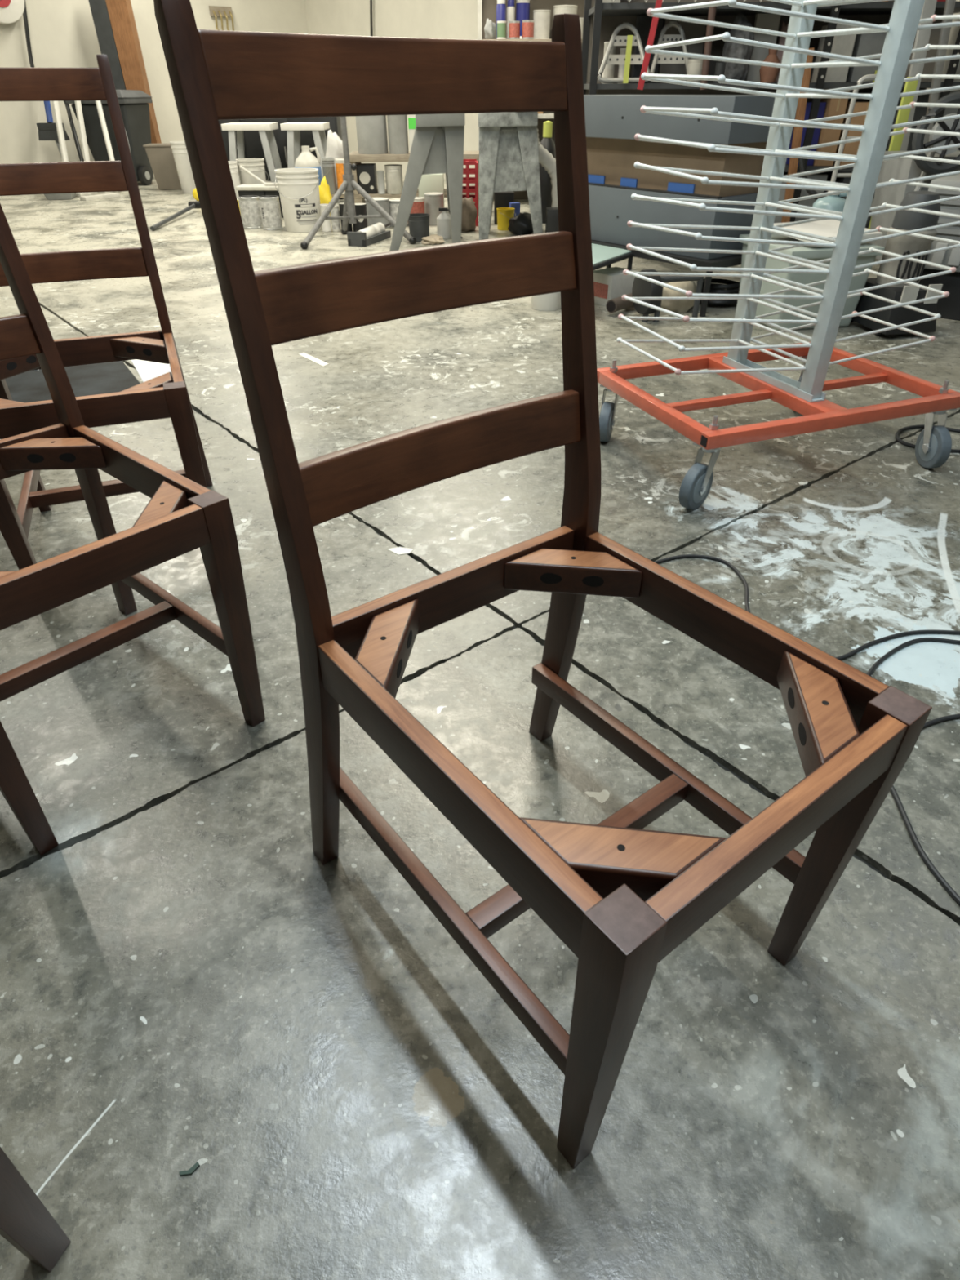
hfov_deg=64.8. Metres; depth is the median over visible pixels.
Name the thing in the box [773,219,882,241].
lid
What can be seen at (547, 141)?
tank
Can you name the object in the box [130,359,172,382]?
paper sheet
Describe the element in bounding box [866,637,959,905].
power cord
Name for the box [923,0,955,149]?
channel
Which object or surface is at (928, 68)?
storage box
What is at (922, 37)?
channel
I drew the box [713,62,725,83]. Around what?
canister
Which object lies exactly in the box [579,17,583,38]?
bottle
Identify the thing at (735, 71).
bottle
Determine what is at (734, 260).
cart
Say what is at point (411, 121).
print
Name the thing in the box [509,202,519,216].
cup
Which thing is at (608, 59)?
stepladder
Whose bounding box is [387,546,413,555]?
paper scrap
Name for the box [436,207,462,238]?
bottle
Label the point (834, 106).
cardboard box
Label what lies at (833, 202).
water jug
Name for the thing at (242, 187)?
paint tray
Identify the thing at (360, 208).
paint can
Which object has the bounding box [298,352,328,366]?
paper scrap
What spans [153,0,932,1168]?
dining chair
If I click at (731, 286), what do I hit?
coiled hose
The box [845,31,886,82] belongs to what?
storage box
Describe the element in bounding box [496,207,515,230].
bucket
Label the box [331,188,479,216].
bench
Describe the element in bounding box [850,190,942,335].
shop vacuum
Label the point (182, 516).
dining chair
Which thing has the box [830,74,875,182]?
hand truck
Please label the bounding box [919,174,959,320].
unit
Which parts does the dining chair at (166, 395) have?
leg, post, rail, rail, post, rail, leg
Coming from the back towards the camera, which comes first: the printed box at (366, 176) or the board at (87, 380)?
the printed box at (366, 176)
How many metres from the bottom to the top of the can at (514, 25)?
0.126 m
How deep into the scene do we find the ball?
7.78 m
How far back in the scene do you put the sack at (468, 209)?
6.04 m
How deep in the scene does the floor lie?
1.12 m
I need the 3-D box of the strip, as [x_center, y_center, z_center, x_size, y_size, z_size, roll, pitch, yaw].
[-0.314,0.574,0.817,0.021,0.003,0.008,-18,40,-23]
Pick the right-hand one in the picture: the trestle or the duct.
the trestle
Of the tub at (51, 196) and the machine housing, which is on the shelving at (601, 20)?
the machine housing
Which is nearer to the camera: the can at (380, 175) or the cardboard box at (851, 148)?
the cardboard box at (851, 148)
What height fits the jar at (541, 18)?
0.213 m
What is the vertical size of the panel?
0.363 m
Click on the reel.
(11, 11)
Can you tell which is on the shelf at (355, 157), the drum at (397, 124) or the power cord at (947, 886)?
the drum at (397, 124)
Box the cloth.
[319,175,332,220]
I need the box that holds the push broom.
[36,101,70,158]
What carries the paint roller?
on the floor
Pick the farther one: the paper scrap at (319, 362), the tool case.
the tool case
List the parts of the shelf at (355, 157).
post, post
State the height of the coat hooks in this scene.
0.311 m
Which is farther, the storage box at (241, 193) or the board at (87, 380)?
the storage box at (241, 193)
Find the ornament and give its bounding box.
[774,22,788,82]
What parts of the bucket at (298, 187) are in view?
bail handle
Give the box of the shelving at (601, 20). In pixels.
[582,0,959,233]
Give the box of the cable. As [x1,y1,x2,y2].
[369,0,373,35]
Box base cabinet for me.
[583,94,775,259]
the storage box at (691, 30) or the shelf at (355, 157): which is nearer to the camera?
the storage box at (691, 30)
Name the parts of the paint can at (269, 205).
lid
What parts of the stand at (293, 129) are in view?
leg, leg, leg, leg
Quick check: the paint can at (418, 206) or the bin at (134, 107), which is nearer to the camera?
the paint can at (418, 206)
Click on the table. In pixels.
(253, 147)
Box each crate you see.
[462,159,478,226]
[773,172,827,222]
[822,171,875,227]
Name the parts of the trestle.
leg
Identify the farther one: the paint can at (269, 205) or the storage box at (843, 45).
the paint can at (269, 205)
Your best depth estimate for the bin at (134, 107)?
8.83 m
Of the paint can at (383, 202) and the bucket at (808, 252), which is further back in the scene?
the paint can at (383, 202)
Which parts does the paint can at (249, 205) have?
lid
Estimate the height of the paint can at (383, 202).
0.208 m
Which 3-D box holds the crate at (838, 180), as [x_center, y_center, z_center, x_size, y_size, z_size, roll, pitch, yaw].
[2.747,-3.199,5.475,0.455,0.330,0.400,0,36,0]
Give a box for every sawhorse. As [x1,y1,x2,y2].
[389,113,465,251]
[478,111,542,239]
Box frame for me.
[631,269,703,322]
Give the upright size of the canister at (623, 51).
0.189 m
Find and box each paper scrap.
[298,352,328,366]
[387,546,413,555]
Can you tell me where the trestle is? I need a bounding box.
[591,243,633,270]
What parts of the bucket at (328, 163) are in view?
lid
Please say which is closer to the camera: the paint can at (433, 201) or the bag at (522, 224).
the bag at (522, 224)
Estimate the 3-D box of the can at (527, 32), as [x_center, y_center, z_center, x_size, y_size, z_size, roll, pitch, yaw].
[0.428,-5.451,6.754,0.107,0.131,0.107,0,36,0]
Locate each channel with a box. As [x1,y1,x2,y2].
[899,0,937,151]
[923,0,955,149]
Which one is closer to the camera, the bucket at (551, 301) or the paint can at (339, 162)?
the bucket at (551, 301)
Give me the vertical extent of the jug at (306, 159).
0.354 m
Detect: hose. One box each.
[22,0,84,161]
[696,278,739,304]
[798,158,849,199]
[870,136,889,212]
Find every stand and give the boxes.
[221,122,282,185]
[280,122,339,202]
[300,116,416,248]
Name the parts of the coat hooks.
rail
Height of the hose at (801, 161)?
0.596 m
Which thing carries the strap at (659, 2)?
hanging from the shelving at (601, 20)
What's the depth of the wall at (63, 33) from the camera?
9.25 m
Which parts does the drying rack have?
rod, rod, rod, rod, rod, rod, rod, rod, rod, rod, rod, rod, rod, rod, rod, rod, rod, rod, rod, shelf arm, rod, shelf arm, shelf arm, rod, shelf arm, rod, shelf arm, rod, shelf arm, shelf arm, shelf arm, shelf arm, shelf arm, shelf arm, shelf arm, shelf arm, cross rod, post, cross rod, cross rod, cross rod, cross rod, shelf arm, cross rod, cross rod, cross rod, cross rod, cross rod, cross rod, cross rod, cross rod, cross rod, cross rod, cross rod, cross rod, cross rod, cross rod, cross rod, cross rod, cross rod, cross rod, shelf arm, cross rod, cross rod, shelf arm, cross rod, cross rod, shelf arm, shelf arm, shelf arm, post, shelf arm, shelf arm, shelf arm, shelf arm, shelf arm, shelf arm, shelf arm, shelf arm, shelf arm, rod, rod, rod, rod, rod, rod, rod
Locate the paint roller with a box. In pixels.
[346,222,391,246]
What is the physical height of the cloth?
0.342 m
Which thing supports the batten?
on the floor
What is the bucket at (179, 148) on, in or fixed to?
on the floor
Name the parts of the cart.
leg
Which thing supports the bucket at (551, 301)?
on the floor
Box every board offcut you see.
[75,191,98,196]
[79,192,119,200]
[98,191,116,193]
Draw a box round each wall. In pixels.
[0,0,307,175]
[304,0,959,180]
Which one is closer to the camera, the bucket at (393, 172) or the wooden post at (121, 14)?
the bucket at (393, 172)
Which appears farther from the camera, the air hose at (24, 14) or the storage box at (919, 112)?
the air hose at (24, 14)
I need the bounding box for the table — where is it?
[218,116,344,199]
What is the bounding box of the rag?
[484,18,495,39]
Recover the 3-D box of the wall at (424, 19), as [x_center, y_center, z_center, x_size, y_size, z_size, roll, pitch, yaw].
[2.862,-4.813,5.371,0.150,3.300,16.546,-26,43,-30]
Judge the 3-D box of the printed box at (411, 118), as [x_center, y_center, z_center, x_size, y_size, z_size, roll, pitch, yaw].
[-0.563,-4.416,6.468,0.090,0.431,0.102,0,36,0]
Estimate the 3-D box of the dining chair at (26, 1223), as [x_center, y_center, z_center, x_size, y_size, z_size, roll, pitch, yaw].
[-0.744,0.260,0.400,0.583,1.006,0.462,13,38,18]
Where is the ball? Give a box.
[192,188,199,200]
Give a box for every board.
[4,360,140,402]
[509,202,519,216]
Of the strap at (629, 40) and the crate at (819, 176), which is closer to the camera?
the strap at (629, 40)
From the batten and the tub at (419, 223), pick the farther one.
the tub at (419, 223)
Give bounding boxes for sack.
[461,197,476,231]
[660,280,696,313]
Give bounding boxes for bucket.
[169,141,195,193]
[227,160,241,199]
[235,158,268,184]
[274,167,321,232]
[320,157,336,194]
[384,164,403,194]
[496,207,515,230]
[531,292,560,311]
[686,58,702,83]
[738,233,884,330]
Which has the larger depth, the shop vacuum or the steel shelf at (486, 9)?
the steel shelf at (486, 9)
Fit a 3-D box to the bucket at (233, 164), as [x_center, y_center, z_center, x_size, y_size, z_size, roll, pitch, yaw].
[-2.299,-4.188,6.998,0.182,0.406,0.183,28,45,33]
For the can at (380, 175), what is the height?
0.175 m
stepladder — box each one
[597,22,650,83]
[649,20,688,83]
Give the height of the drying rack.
1.619 m
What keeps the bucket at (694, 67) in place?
on the shelving at (601, 20)
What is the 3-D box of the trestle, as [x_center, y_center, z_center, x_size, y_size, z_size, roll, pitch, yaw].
[0.646,-1.947,4.054,0.318,0.244,0.798,7,37,10]
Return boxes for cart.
[591,240,742,316]
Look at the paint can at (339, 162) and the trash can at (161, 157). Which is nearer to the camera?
the paint can at (339, 162)
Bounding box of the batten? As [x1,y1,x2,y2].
[781,47,813,222]
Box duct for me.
[537,128,557,207]
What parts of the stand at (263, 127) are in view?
leg, leg, leg, leg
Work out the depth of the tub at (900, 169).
4.30 m
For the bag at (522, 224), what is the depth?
5.93 m
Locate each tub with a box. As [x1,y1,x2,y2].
[44,192,75,199]
[408,213,430,242]
[553,4,577,17]
[868,151,959,260]
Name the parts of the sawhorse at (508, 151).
leg, leg, leg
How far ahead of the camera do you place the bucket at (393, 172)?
6.68 m
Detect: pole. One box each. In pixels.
[51,101,68,161]
[74,100,89,161]
[95,100,122,191]
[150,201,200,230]
[699,0,717,89]
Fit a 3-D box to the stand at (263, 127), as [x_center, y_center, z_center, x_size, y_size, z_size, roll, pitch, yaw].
[-2.192,-4.653,7.405,0.509,0.676,0.360,0,36,0]
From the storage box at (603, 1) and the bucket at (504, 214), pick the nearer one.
the storage box at (603, 1)
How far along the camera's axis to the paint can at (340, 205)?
6.09 m
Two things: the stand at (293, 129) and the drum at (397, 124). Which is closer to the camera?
the drum at (397, 124)
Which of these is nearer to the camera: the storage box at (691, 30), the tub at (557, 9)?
the storage box at (691, 30)
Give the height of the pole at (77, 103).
1.028 m
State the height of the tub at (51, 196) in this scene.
0.112 m
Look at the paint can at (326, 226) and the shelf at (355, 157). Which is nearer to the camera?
the paint can at (326, 226)
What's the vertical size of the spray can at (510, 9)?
0.305 m
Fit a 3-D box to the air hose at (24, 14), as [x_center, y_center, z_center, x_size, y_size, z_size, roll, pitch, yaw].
[-4.900,-6.446,8.559,0.235,2.183,1.114,-19,40,-24]
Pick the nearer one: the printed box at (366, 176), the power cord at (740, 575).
the power cord at (740, 575)
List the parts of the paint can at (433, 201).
lid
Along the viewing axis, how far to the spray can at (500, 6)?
6.77 m
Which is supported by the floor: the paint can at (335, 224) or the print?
the paint can at (335, 224)
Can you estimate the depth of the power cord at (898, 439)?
2.53 m
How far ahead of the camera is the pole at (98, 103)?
8.30 m
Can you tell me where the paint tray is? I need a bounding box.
[235,184,278,190]
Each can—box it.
[142,143,182,190]
[237,195,262,228]
[257,195,283,230]
[319,204,332,231]
[330,204,341,231]
[334,158,345,194]
[338,202,352,231]
[352,203,368,231]
[364,197,390,228]
[377,170,385,194]
[388,198,408,226]
[409,196,425,213]
[423,192,443,225]
[496,0,506,38]
[496,20,506,39]
[506,0,515,39]
[508,20,519,39]
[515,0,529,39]
[521,19,533,39]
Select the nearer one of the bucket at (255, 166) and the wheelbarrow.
the wheelbarrow
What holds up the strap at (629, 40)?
hanging from the stepladder at (608, 59)
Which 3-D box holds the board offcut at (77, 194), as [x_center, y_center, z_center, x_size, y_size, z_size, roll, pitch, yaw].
[-4.339,-4.959,8.382,0.100,0.030,0.468,5,37,7]
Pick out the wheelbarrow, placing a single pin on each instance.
(900, 169)
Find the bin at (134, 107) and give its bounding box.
[65,89,153,185]
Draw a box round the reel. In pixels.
[0,0,24,24]
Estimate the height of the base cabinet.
0.659 m
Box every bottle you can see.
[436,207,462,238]
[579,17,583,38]
[722,11,754,80]
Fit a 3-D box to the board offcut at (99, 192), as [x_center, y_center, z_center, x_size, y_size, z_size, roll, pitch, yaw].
[-4.133,-5.122,8.596,0.100,0.040,0.437,14,39,19]
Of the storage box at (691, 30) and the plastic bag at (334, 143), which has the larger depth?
the plastic bag at (334, 143)
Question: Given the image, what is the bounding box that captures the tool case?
[493,191,514,224]
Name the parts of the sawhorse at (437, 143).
leg, leg, leg, leg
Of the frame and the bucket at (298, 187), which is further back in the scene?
the bucket at (298, 187)
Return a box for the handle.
[239,165,278,186]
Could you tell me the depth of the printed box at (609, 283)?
4.00 m
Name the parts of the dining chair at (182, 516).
leg, rail, post, rail, rail, leg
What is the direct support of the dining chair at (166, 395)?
on the floor
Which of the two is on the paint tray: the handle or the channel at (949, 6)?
the handle
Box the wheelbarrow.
[868,91,959,260]
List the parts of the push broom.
handle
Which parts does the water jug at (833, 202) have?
handle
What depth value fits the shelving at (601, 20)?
5.01 m
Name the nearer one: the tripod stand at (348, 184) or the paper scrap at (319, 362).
the paper scrap at (319, 362)
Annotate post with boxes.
[88,0,126,89]
[105,0,161,143]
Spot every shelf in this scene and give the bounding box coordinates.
[349,151,479,194]
[477,0,584,199]
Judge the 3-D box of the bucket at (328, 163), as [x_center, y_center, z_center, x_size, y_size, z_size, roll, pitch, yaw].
[-1.333,-4.106,6.690,0.116,0.274,0.118,22,42,27]
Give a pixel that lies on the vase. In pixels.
(767, 74)
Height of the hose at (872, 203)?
0.693 m
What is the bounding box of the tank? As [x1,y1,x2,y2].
[538,120,555,223]
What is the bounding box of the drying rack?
[596,0,959,510]
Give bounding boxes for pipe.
[605,293,635,313]
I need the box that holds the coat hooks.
[208,5,234,31]
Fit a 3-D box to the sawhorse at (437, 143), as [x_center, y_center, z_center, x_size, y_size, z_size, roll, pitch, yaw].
[-0.393,-3.368,5.519,0.584,0.815,1.026,0,36,0]
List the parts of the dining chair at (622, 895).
post, rail, rail, post, leg, rail, rail, leg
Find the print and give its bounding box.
[408,117,415,128]
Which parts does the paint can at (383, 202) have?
lid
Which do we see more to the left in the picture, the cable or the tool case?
the cable
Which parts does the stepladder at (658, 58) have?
cross plate, cross plate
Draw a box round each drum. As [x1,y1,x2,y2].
[355,115,388,154]
[386,115,408,154]
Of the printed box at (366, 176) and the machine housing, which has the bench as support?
the printed box at (366, 176)
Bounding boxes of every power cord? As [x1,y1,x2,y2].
[653,554,959,660]
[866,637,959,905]
[895,424,959,453]
[922,713,959,728]
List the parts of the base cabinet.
masked door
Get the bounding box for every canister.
[601,41,616,83]
[617,48,626,77]
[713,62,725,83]
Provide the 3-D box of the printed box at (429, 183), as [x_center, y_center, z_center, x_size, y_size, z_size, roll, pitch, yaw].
[-0.422,-3.874,6.606,0.210,0.348,0.200,0,36,0]
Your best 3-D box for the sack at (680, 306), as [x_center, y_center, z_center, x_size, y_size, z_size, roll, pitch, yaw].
[1.031,-1.786,3.901,0.185,0.162,0.195,21,41,26]
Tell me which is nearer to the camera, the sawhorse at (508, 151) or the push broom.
the sawhorse at (508, 151)
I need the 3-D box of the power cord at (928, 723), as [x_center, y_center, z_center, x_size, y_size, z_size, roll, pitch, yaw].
[0.861,0.153,1.381,0.287,0.008,0.038,-12,38,-16]
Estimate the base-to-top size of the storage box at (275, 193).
0.214 m
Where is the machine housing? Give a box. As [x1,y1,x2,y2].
[631,15,663,83]
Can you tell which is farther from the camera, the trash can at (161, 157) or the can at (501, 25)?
the trash can at (161, 157)
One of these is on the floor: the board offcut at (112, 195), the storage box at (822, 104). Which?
the board offcut at (112, 195)
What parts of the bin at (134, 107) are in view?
lid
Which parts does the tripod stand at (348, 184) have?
leg, leg, clamp knob, leg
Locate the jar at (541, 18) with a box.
[533,9,551,39]
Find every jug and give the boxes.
[294,146,322,185]
[809,191,847,221]
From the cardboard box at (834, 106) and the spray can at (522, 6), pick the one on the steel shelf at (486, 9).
the spray can at (522, 6)
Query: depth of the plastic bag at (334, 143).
6.75 m
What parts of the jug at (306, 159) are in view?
handle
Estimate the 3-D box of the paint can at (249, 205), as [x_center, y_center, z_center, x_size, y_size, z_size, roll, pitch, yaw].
[-1.906,-3.561,6.291,0.173,0.225,0.173,0,36,0]
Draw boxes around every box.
[238,190,265,196]
[264,190,283,217]
[355,163,377,194]
[408,115,415,152]
[418,173,444,212]
[545,207,558,232]
[593,266,638,306]
[602,0,620,2]
[657,16,706,83]
[785,102,826,165]
[810,23,857,82]
[813,88,849,165]
[833,101,869,165]
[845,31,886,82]
[885,93,928,151]
[904,23,951,82]
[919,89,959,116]
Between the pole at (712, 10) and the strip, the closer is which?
the strip
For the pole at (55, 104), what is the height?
1.030 m
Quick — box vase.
[759,48,779,82]
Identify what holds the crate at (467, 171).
on the floor
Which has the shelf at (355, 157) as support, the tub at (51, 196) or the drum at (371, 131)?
the drum at (371, 131)
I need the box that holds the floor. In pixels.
[0,171,959,1279]
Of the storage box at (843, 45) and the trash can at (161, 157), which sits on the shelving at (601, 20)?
the storage box at (843, 45)
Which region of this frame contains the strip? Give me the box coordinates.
[178,1161,199,1175]
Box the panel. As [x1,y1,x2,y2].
[745,13,781,83]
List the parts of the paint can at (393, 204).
lid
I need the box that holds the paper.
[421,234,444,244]
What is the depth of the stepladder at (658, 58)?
4.91 m
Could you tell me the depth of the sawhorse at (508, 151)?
5.36 m
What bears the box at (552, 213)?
on the floor
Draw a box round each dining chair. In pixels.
[0,54,213,569]
[0,204,265,855]
[0,1146,71,1271]
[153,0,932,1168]
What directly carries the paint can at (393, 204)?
on the floor
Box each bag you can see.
[324,129,343,191]
[507,212,533,235]
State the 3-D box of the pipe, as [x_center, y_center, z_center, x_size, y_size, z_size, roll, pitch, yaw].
[0.790,-1.770,3.949,0.413,0.081,0.153,-25,43,-30]
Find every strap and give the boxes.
[622,35,632,83]
[637,0,662,89]
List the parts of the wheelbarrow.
leg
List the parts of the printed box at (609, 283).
printed panel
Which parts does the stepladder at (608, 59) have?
cross plate, cross plate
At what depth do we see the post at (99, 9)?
8.87 m
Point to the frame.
(641, 287)

